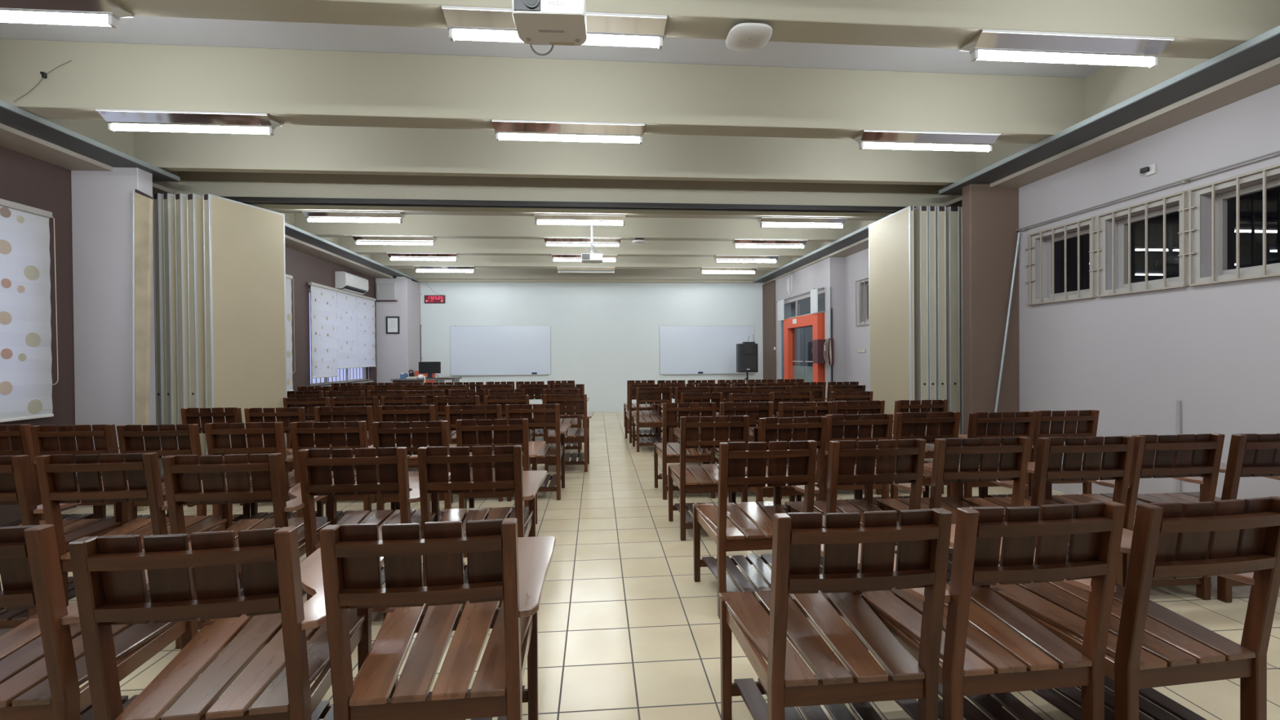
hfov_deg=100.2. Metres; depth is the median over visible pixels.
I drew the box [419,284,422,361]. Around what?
cable conduit
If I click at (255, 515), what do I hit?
shelf
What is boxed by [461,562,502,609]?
shelf
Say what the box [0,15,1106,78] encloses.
ceiling
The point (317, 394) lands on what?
chair
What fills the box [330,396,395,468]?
chair
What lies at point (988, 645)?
chair
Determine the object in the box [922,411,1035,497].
chair
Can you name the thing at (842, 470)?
chair
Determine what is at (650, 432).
shelf
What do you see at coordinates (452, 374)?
tray
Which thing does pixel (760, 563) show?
shelf
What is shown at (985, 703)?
shelf
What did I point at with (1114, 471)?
chair
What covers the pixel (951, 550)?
shelf
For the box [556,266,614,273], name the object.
fluorescent light
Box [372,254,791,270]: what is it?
ceiling beam
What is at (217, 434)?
chair
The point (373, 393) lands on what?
chair
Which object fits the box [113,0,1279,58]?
ceiling beam
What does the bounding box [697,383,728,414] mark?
chair
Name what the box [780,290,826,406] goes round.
door
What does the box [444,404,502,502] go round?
chair
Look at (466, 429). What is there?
chair
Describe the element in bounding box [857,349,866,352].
power outlet
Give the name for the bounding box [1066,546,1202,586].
shelf
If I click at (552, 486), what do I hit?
shelf
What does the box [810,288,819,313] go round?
blind panel
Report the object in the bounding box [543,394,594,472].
chair
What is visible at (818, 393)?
chair
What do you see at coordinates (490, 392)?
chair
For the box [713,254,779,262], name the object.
fluorescent light
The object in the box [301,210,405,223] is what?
fluorescent light
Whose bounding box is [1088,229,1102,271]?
bars
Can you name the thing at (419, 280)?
ceiling beam
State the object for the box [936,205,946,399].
partition panel
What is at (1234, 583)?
shelf
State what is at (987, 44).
fluorescent light
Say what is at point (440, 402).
chair
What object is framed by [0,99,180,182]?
trim
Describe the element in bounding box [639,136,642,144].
socket
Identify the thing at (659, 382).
chair
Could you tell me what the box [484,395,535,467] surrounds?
chair
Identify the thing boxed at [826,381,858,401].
chair
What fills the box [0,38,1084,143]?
ceiling beam
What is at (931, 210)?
partition panel
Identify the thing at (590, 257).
projector
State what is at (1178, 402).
pipe
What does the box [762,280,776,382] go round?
pillar
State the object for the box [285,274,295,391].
window blind
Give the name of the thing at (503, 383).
chair
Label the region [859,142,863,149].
socket
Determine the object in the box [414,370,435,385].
office chair
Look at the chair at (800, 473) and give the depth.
2.91 m
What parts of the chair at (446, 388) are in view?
rail, backrest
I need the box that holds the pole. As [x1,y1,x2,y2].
[994,232,1020,412]
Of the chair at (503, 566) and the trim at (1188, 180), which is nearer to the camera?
the chair at (503, 566)
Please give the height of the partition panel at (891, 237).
3.220 m
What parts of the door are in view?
frosted panel, frosted panel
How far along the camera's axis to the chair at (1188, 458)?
3.01 m
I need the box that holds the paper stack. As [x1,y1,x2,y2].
[405,376,417,378]
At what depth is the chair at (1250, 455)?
3.01 m
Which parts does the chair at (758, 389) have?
leg, rail, backrest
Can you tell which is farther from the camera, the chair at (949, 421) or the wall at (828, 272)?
the wall at (828, 272)
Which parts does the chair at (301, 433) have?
leg, leg, rail, rail, backrest, seat, seat frame, leg, leg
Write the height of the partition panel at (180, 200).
3.220 m
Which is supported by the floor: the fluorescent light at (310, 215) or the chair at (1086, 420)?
the chair at (1086, 420)
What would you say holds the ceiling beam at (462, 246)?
attached to the ceiling
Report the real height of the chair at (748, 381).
0.962 m
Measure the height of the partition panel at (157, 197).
3.220 m
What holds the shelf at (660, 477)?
attached to the chair at (669, 452)
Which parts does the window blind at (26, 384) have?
head rail, pull cord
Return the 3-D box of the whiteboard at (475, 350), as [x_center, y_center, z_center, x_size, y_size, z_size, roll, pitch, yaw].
[-3.502,-0.253,13.464,2.487,1.271,0.069,-1,0,-5]
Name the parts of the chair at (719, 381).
rail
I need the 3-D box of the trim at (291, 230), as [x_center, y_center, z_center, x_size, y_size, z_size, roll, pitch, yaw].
[-5.347,-1.936,9.746,0.307,0.052,7.120,-1,0,-5]
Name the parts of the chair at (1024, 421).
leg, seat, leg, leg, seat frame, tablet arm, backrest, rail, rail, leg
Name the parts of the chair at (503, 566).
leg, leg, rail, rail, backrest, seat, seat frame, leg, tablet arm, leg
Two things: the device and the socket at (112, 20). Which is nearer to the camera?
the socket at (112, 20)
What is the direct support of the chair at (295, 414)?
on the floor
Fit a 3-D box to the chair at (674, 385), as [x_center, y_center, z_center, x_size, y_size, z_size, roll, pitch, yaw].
[0.633,0.871,9.144,0.633,0.962,0.715,-1,0,-5]
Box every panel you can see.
[132,188,153,511]
[152,192,165,473]
[162,192,177,444]
[173,193,189,446]
[186,193,206,455]
[202,193,287,474]
[777,299,786,320]
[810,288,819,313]
[868,205,915,439]
[914,205,928,460]
[928,205,936,459]
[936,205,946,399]
[946,206,960,458]
[959,206,963,446]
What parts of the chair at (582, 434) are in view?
leg, rail, backrest, seat frame, seat, rail, tablet arm, leg, leg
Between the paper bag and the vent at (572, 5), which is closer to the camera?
the vent at (572, 5)
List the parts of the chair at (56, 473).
leg, rail, rail, backrest, seat frame, seat, leg, tablet arm, leg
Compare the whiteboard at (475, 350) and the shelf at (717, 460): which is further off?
the whiteboard at (475, 350)
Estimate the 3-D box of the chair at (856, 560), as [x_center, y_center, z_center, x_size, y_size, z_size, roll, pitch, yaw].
[0.649,0.925,1.900,0.633,0.962,0.715,-1,0,-5]
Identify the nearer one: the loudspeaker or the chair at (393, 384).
the chair at (393, 384)
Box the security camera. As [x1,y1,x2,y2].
[1139,164,1155,176]
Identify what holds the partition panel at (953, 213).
hanging from the ceiling beam at (200, 183)
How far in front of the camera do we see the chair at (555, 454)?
5.30 m
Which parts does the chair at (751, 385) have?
rail, backrest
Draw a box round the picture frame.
[386,316,399,333]
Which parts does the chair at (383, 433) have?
leg, leg, rail, backrest, rail, seat frame, leg, tablet arm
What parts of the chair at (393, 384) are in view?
backrest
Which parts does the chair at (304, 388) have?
seat frame, rail, backrest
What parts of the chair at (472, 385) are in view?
backrest, rail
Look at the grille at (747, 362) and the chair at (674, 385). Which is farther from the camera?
the grille at (747, 362)
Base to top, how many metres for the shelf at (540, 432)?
0.063 m
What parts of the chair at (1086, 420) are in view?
leg, leg, seat frame, rail, backrest, rail, leg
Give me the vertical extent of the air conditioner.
0.350 m
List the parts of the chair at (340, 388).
rail, backrest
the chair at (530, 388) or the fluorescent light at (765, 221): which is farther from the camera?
the chair at (530, 388)
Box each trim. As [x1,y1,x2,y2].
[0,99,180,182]
[222,196,917,213]
[284,222,417,281]
[752,213,892,282]
[938,25,1279,195]
[1014,150,1279,231]
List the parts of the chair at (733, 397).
leg, backrest, rail, seat frame, seat, leg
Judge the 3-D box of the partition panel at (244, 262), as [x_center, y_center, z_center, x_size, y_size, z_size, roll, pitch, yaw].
[-4.505,-0.224,6.157,0.097,3.220,0.874,0,0,17]
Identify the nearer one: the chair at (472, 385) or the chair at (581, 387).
the chair at (581, 387)
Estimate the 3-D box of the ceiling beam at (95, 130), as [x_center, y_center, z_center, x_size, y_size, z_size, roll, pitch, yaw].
[-5.294,-2.181,4.943,0.395,0.514,16.740,-1,0,-5]
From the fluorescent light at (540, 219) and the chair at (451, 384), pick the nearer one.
the fluorescent light at (540, 219)
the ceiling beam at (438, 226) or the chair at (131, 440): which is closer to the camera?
the chair at (131, 440)
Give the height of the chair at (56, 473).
0.962 m
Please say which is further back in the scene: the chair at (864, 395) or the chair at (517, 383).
the chair at (517, 383)
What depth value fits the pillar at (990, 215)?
5.97 m
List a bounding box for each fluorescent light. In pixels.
[0,0,133,28]
[95,108,282,135]
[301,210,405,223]
[351,235,437,245]
[386,253,459,261]
[413,266,475,272]
[441,5,666,48]
[491,119,644,144]
[533,213,626,226]
[543,237,621,247]
[551,253,617,262]
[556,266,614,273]
[699,266,757,274]
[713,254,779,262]
[732,239,808,248]
[757,216,848,228]
[853,129,1000,152]
[959,29,1174,67]
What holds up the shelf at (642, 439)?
attached to the chair at (643, 421)
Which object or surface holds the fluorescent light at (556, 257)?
attached to the ceiling beam at (462, 246)
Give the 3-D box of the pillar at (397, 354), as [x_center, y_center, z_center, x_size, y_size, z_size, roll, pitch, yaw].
[-5.762,-0.257,12.834,0.705,3.266,0.960,-1,0,-5]
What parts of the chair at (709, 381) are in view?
backrest, rail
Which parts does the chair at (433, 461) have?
leg, rail, rail, backrest, seat, seat frame, leg, leg, tablet arm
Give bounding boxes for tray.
[452,373,548,375]
[662,373,753,374]
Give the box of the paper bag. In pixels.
[416,374,426,382]
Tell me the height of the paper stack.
0.042 m
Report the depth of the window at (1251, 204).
6.74 m
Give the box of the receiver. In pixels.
[742,334,755,343]
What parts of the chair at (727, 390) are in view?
leg, backrest, rail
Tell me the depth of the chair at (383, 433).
3.91 m
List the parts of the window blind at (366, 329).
head rail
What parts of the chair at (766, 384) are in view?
rail, backrest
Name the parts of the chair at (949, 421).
leg, leg, seat, backrest, rail, rail, seat frame, leg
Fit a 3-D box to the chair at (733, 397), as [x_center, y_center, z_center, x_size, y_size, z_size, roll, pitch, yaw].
[1.338,0.882,6.823,0.633,0.962,0.715,-1,0,-5]
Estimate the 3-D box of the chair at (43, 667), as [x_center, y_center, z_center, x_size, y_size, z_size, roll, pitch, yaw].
[-1.936,0.947,1.807,0.633,0.962,0.715,-1,0,-6]
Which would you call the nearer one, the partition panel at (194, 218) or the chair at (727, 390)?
the partition panel at (194, 218)
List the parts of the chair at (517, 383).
leg, rail, backrest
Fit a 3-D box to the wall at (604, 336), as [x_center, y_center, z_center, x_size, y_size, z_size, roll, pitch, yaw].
[-1.292,-0.602,13.777,10.175,3.870,0.200,-1,0,-5]
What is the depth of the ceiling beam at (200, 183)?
6.34 m
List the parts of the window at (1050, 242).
frame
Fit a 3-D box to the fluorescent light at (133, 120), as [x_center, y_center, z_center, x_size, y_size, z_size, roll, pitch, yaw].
[-3.570,-1.875,4.268,1.250,0.125,0.208,-1,0,-5]
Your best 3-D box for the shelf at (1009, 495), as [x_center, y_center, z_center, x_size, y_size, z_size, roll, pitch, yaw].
[3.382,1.247,4.593,0.489,0.063,0.510,0,0,-4]
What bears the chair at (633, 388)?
on the floor
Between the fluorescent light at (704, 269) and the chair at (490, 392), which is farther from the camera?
the fluorescent light at (704, 269)
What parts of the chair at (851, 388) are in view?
leg, backrest, rail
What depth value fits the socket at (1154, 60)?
3.38 m
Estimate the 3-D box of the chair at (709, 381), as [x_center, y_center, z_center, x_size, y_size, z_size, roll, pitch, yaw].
[1.149,0.857,10.444,0.633,0.962,0.715,-1,0,-6]
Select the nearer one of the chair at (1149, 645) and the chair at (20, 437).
the chair at (1149, 645)
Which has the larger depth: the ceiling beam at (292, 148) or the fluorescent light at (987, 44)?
the ceiling beam at (292, 148)
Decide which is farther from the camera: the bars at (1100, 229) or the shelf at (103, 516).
the bars at (1100, 229)
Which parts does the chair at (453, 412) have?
leg, rail, rail, backrest, leg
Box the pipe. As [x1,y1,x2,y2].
[1176,400,1181,493]
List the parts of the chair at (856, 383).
leg, backrest, rail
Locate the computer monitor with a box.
[418,361,440,382]
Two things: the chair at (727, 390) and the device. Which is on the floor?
the chair at (727, 390)
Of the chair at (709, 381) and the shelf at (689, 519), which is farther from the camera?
the chair at (709, 381)
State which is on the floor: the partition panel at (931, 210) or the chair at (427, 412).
the chair at (427, 412)
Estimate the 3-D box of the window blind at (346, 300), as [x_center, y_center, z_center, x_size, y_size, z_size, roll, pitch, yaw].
[-5.891,-0.603,10.755,0.067,1.547,0.853,-1,0,-5]
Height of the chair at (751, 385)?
0.962 m
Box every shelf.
[0,513,93,526]
[0,576,75,628]
[80,694,182,719]
[101,514,167,519]
[147,589,151,602]
[184,514,243,521]
[247,511,316,519]
[311,700,333,719]
[326,509,390,522]
[371,563,422,612]
[408,457,417,467]
[427,685,528,719]
[435,376,462,378]
[439,511,443,521]
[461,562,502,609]
[534,428,543,436]
[537,474,561,491]
[547,452,584,465]
[550,442,577,449]
[626,429,658,437]
[635,436,668,446]
[657,473,700,490]
[673,502,736,528]
[686,452,719,462]
[700,553,791,600]
[732,674,882,719]
[769,504,786,520]
[819,555,822,573]
[862,495,910,505]
[884,670,1043,719]
[894,548,998,583]
[987,493,1012,497]
[1031,674,1206,719]
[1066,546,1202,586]
[1231,579,1251,586]
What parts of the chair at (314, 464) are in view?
leg, rail, rail, backrest, seat frame, seat, leg, tablet arm, leg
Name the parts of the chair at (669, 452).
leg, leg, seat, seat frame, rail, backrest, rail, leg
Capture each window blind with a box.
[0,198,58,422]
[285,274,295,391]
[307,281,337,378]
[336,288,357,368]
[355,293,376,367]
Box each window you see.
[309,288,373,388]
[855,276,869,325]
[1027,163,1279,304]
[1028,216,1096,305]
[1097,191,1188,297]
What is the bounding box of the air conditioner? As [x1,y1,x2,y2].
[334,271,368,294]
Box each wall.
[0,145,376,525]
[417,282,763,412]
[775,257,845,401]
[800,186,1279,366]
[844,84,1279,499]
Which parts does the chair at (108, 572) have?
leg, rail, rail, backrest, leg, seat frame, seat, leg, tablet arm, leg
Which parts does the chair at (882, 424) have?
leg, leg, seat frame, leg, rail, backrest, rail, leg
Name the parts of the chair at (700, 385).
backrest, rail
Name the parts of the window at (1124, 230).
frame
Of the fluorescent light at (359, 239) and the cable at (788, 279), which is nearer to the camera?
the fluorescent light at (359, 239)
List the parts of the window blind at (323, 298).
head rail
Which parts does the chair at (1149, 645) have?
leg, seat, seat frame, leg, tablet arm, backrest, rail, rail, leg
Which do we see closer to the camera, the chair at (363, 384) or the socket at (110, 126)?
the socket at (110, 126)
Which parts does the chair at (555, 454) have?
leg, rail, backrest, rail, seat frame, seat, tablet arm, leg, leg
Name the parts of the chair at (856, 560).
leg, leg, seat, seat frame, leg, backrest, rail, rail, tablet arm, leg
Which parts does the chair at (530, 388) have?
rail, backrest, rail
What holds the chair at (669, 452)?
on the floor
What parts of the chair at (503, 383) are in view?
backrest, leg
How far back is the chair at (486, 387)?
9.03 m
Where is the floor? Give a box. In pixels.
[0,411,1279,719]
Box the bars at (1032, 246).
[1024,246,1035,282]
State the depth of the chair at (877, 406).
5.34 m
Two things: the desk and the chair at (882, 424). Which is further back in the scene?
the desk
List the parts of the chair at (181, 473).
leg, rail, rail, backrest, leg, leg, seat, seat frame, tablet arm, leg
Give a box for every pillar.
[71,167,155,506]
[375,278,420,403]
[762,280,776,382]
[962,183,1019,457]
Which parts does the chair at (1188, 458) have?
seat, leg, tablet arm, backrest, rail, rail, leg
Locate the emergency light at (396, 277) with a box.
[395,276,411,279]
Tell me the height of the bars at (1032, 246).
0.370 m
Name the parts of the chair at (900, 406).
leg, backrest, rail, seat frame, seat, leg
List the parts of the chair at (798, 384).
backrest, rail, leg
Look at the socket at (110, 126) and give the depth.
4.20 m
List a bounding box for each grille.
[740,355,756,370]
[1177,205,1195,256]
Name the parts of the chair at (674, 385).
backrest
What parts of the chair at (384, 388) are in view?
rail, backrest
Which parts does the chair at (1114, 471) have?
leg, seat, leg, leg, tablet arm, backrest, rail, rail, leg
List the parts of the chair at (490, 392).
leg, rail, backrest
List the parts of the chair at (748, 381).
rail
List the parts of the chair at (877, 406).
leg, backrest, rail, leg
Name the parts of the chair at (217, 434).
leg, rail, rail, backrest, leg, seat, leg, tablet arm, leg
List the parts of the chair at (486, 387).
rail, backrest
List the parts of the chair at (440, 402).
leg, rail, seat, rail, backrest, leg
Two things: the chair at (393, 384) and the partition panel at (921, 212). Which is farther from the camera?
the chair at (393, 384)
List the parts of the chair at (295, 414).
leg, rail, backrest, rail, seat, seat frame, leg, leg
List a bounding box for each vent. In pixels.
[342,285,366,293]
[567,0,582,11]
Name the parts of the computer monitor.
screen glass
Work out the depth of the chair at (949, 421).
4.25 m
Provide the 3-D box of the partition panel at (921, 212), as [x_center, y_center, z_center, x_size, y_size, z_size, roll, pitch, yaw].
[3.377,-0.294,6.887,0.100,3.220,0.934,-1,0,-5]
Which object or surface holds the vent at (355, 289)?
attached to the air conditioner
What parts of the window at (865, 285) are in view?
frame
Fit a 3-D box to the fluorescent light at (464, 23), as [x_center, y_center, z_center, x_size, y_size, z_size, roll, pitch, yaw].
[-0.476,-1.891,3.096,1.250,0.125,0.208,-1,0,-5]
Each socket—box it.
[107,15,117,28]
[107,123,115,131]
[268,127,274,135]
[448,28,454,41]
[495,133,499,140]
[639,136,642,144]
[657,37,662,48]
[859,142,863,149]
[971,49,978,61]
[1148,57,1157,67]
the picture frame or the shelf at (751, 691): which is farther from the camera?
the picture frame
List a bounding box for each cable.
[13,59,71,101]
[786,275,792,296]
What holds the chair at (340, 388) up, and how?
on the floor
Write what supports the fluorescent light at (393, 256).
attached to the ceiling beam at (462, 246)
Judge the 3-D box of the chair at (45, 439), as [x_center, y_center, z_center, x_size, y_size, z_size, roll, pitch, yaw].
[-4.098,0.947,4.190,0.633,0.962,0.715,-1,0,-5]
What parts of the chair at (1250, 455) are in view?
seat, leg, tablet arm, backrest, rail, rail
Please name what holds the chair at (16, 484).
on the floor
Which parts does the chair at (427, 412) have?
leg, rail, backrest, seat frame, seat, leg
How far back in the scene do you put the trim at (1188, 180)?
4.40 m
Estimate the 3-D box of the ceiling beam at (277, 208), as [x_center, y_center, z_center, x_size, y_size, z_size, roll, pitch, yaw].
[-0.782,-2.238,7.316,9.775,0.510,0.210,-1,0,-5]
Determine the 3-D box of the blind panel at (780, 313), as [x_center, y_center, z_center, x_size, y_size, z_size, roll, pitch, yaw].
[3.321,-1.160,12.442,0.127,0.490,0.380,-1,0,-5]
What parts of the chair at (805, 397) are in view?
leg, backrest, rail, leg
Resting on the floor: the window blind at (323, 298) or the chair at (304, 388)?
the chair at (304, 388)
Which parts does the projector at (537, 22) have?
panel, underside plate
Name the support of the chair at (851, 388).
on the floor
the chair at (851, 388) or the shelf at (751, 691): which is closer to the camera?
the shelf at (751, 691)
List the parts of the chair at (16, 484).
rail, rail, backrest, leg, seat, tablet arm, seat frame, leg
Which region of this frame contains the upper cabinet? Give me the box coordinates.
[375,282,397,301]
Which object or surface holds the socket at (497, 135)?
attached to the fluorescent light at (506, 130)
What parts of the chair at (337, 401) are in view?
leg, rail, backrest, leg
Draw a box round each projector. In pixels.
[511,0,586,55]
[581,225,602,262]
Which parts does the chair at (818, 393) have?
leg, backrest, rail, rail, leg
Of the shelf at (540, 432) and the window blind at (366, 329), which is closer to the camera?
the shelf at (540, 432)
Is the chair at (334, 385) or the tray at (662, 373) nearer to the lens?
the chair at (334, 385)
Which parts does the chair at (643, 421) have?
leg, leg, seat frame, seat, rail, rail, backrest, leg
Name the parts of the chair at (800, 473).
leg, leg, seat frame, seat, backrest, rail, rail, leg, tablet arm, leg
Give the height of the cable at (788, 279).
0.460 m
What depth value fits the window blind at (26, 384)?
4.69 m
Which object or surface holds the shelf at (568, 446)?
attached to the chair at (575, 422)
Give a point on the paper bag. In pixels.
(420, 376)
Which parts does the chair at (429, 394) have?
leg, rail, backrest, leg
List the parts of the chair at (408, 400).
leg, rail, backrest, leg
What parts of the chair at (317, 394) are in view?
rail, backrest, seat, leg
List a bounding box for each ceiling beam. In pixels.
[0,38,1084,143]
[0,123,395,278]
[44,118,403,272]
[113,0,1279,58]
[133,124,975,185]
[176,171,944,206]
[248,204,891,220]
[293,213,853,242]
[338,237,818,257]
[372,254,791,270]
[403,267,765,280]
[415,279,764,283]
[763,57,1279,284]
[765,57,1209,274]
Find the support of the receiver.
on the loudspeaker
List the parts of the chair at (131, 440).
leg, rail, rail, backrest, seat frame, leg, seat, leg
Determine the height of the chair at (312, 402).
0.962 m
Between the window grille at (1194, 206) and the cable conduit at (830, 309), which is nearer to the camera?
the window grille at (1194, 206)
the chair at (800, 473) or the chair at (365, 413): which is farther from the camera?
the chair at (365, 413)
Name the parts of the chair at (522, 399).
leg, rail, backrest, seat frame, seat, leg, leg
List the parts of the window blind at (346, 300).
head rail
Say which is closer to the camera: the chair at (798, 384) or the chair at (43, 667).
the chair at (43, 667)
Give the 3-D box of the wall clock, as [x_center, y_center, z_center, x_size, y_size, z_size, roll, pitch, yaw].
[-5.114,-1.681,13.338,0.500,0.538,0.038,-1,0,-5]
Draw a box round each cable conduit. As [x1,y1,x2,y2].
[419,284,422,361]
[828,286,832,382]
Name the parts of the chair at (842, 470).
leg, leg, seat, leg, backrest, rail, rail, tablet arm, leg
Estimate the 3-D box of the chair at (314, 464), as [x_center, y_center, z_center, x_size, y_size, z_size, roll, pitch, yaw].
[-1.483,0.934,3.086,0.633,0.962,0.715,-1,0,-5]
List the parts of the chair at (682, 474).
leg, leg, seat, seat frame, backrest, rail, rail, leg, leg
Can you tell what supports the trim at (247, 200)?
attached to the ceiling beam at (200, 183)
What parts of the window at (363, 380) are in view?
sill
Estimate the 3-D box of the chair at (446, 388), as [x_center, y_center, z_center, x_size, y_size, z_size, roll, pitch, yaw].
[-3.212,0.900,9.404,0.633,0.962,0.715,-1,0,-6]
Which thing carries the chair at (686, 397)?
on the floor
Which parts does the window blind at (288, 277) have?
head rail, pull cord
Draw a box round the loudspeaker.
[736,343,758,372]
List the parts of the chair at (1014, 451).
leg, seat frame, seat, leg, leg, tablet arm, backrest, rail, rail, leg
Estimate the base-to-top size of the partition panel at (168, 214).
3.220 m
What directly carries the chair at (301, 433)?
on the floor
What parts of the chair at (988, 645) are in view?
leg, leg, seat, seat frame, leg, tablet arm, backrest, rail, rail, leg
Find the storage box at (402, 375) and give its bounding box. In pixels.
[400,373,407,378]
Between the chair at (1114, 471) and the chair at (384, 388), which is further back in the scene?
the chair at (384, 388)
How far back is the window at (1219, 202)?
4.19 m
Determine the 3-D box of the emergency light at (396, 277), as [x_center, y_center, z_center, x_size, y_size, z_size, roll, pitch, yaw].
[-5.554,-1.887,12.599,0.200,0.081,0.460,-1,0,-5]
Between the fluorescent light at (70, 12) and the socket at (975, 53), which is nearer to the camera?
the fluorescent light at (70, 12)
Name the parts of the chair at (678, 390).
leg, backrest, rail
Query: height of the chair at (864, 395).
0.962 m
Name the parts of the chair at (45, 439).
leg, rail, rail, backrest, leg, leg, seat frame, seat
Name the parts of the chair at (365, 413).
leg, rail, backrest, leg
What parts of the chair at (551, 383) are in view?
rail, backrest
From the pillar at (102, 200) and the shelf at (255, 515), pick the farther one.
the pillar at (102, 200)
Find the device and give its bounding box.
[408,369,414,377]
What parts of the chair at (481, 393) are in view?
leg, rail, backrest, leg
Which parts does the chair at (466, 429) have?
leg, leg, seat frame, rail, rail, backrest, seat, leg, tablet arm, leg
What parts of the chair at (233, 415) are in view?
leg, rail, backrest, rail, leg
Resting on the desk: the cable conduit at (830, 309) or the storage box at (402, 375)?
the storage box at (402, 375)
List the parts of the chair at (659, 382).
rail, backrest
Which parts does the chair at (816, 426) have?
leg, leg, seat frame, seat, leg, backrest, rail, rail, tablet arm, leg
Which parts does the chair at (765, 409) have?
leg, seat frame, rail, backrest, rail, leg, leg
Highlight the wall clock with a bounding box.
[424,282,444,303]
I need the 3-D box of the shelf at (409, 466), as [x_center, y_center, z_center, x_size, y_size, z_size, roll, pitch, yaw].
[-2.889,1.282,6.782,0.489,0.063,0.510,0,0,-4]
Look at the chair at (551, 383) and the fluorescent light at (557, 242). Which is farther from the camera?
the chair at (551, 383)
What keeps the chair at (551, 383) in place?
on the floor
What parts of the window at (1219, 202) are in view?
frame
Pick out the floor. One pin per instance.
(627, 631)
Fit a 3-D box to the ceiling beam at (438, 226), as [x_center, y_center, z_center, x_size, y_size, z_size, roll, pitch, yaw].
[-0.901,-2.248,8.781,9.775,0.510,0.200,-1,0,-5]
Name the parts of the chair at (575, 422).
leg, rail, backrest, seat frame, seat, leg, leg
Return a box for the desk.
[390,376,462,385]
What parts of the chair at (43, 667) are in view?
rail, rail, backrest, leg, leg, seat, seat frame, tablet arm, leg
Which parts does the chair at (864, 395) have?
leg, backrest, rail, leg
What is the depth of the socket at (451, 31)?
3.03 m
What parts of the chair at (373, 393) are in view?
rail, backrest, leg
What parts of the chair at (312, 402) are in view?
leg, rail, backrest, rail, leg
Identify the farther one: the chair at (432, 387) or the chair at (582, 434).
the chair at (432, 387)
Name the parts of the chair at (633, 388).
leg, leg, seat, rail, backrest, leg, leg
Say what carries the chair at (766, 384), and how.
on the floor
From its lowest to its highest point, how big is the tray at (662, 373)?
0.016 m
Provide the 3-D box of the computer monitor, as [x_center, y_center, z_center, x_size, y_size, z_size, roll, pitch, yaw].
[-4.636,0.274,11.941,0.544,0.470,0.294,0,0,28]
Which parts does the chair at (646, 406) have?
leg, leg, seat frame, seat, backrest, rail, leg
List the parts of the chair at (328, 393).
leg, rail, backrest, leg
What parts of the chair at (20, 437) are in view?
rail, backrest, rail, leg, leg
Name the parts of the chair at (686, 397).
leg, leg, seat frame, seat, backrest, rail, leg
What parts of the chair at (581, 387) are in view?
rail, seat frame, backrest, leg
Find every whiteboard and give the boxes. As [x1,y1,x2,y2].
[449,324,551,375]
[659,324,754,374]
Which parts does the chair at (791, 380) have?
rail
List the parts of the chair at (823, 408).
leg, backrest, rail, leg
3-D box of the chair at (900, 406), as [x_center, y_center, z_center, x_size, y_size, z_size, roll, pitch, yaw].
[2.816,0.879,5.688,0.633,0.962,0.715,0,0,-4]
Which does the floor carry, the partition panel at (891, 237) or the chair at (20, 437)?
the chair at (20, 437)
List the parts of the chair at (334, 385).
leg, backrest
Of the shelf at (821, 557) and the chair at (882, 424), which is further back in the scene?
the chair at (882, 424)
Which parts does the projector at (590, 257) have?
panel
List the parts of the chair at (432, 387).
rail, backrest, leg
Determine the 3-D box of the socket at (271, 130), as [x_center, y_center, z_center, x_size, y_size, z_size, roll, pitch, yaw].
[-2.973,-1.843,4.317,0.024,0.052,0.040,-1,0,-5]
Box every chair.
[0,424,119,526]
[0,454,131,628]
[0,524,198,719]
[30,423,178,520]
[35,452,252,606]
[68,526,383,719]
[116,423,264,521]
[161,453,338,648]
[180,407,265,506]
[204,422,331,519]
[244,407,333,507]
[283,396,346,472]
[287,391,324,427]
[289,421,396,544]
[297,386,332,420]
[297,446,450,612]
[314,405,376,504]
[319,517,555,719]
[324,390,374,425]
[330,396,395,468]
[331,382,361,394]
[337,385,379,420]
[362,382,392,391]
[367,390,407,421]
[370,384,403,419]
[371,420,466,521]
[377,404,435,502]
[380,395,441,467]
[392,382,422,409]
[402,384,448,419]
[405,390,445,422]
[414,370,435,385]
[417,444,547,612]
[423,382,453,391]
[434,395,479,467]
[435,384,474,419]
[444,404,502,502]
[448,389,486,419]
[454,382,483,392]
[455,418,546,537]
[480,384,512,418]
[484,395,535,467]
[485,381,515,395]
[487,389,533,407]
[504,404,571,501]
[515,381,544,408]
[518,384,550,436]
[542,388,582,453]
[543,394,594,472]
[546,380,575,420]
[552,383,589,435]
[623,380,654,430]
[624,384,662,443]
[631,386,672,452]
[653,402,715,499]
[657,380,684,422]
[657,383,694,434]
[667,386,710,444]
[667,415,749,540]
[671,392,723,463]
[687,379,715,392]
[692,440,819,618]
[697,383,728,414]
[706,401,773,497]
[714,386,750,416]
[716,392,773,463]
[717,379,745,386]
[719,507,952,719]
[729,416,827,520]
[732,382,764,415]
[746,379,774,386]
[752,386,788,417]
[764,382,796,414]
[770,391,812,439]
[776,378,804,385]
[776,385,824,440]
[777,401,832,499]
[784,438,925,597]
[795,382,826,431]
[795,413,893,501]
[815,385,865,416]
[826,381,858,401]
[831,391,873,436]
[831,400,884,494]
[858,501,1126,719]
[859,411,960,505]
[875,436,1030,583]
[893,399,947,493]
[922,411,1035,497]
[963,435,1134,586]
[985,409,1099,497]
[987,496,1279,719]
[1052,433,1224,599]
[1137,433,1279,602]

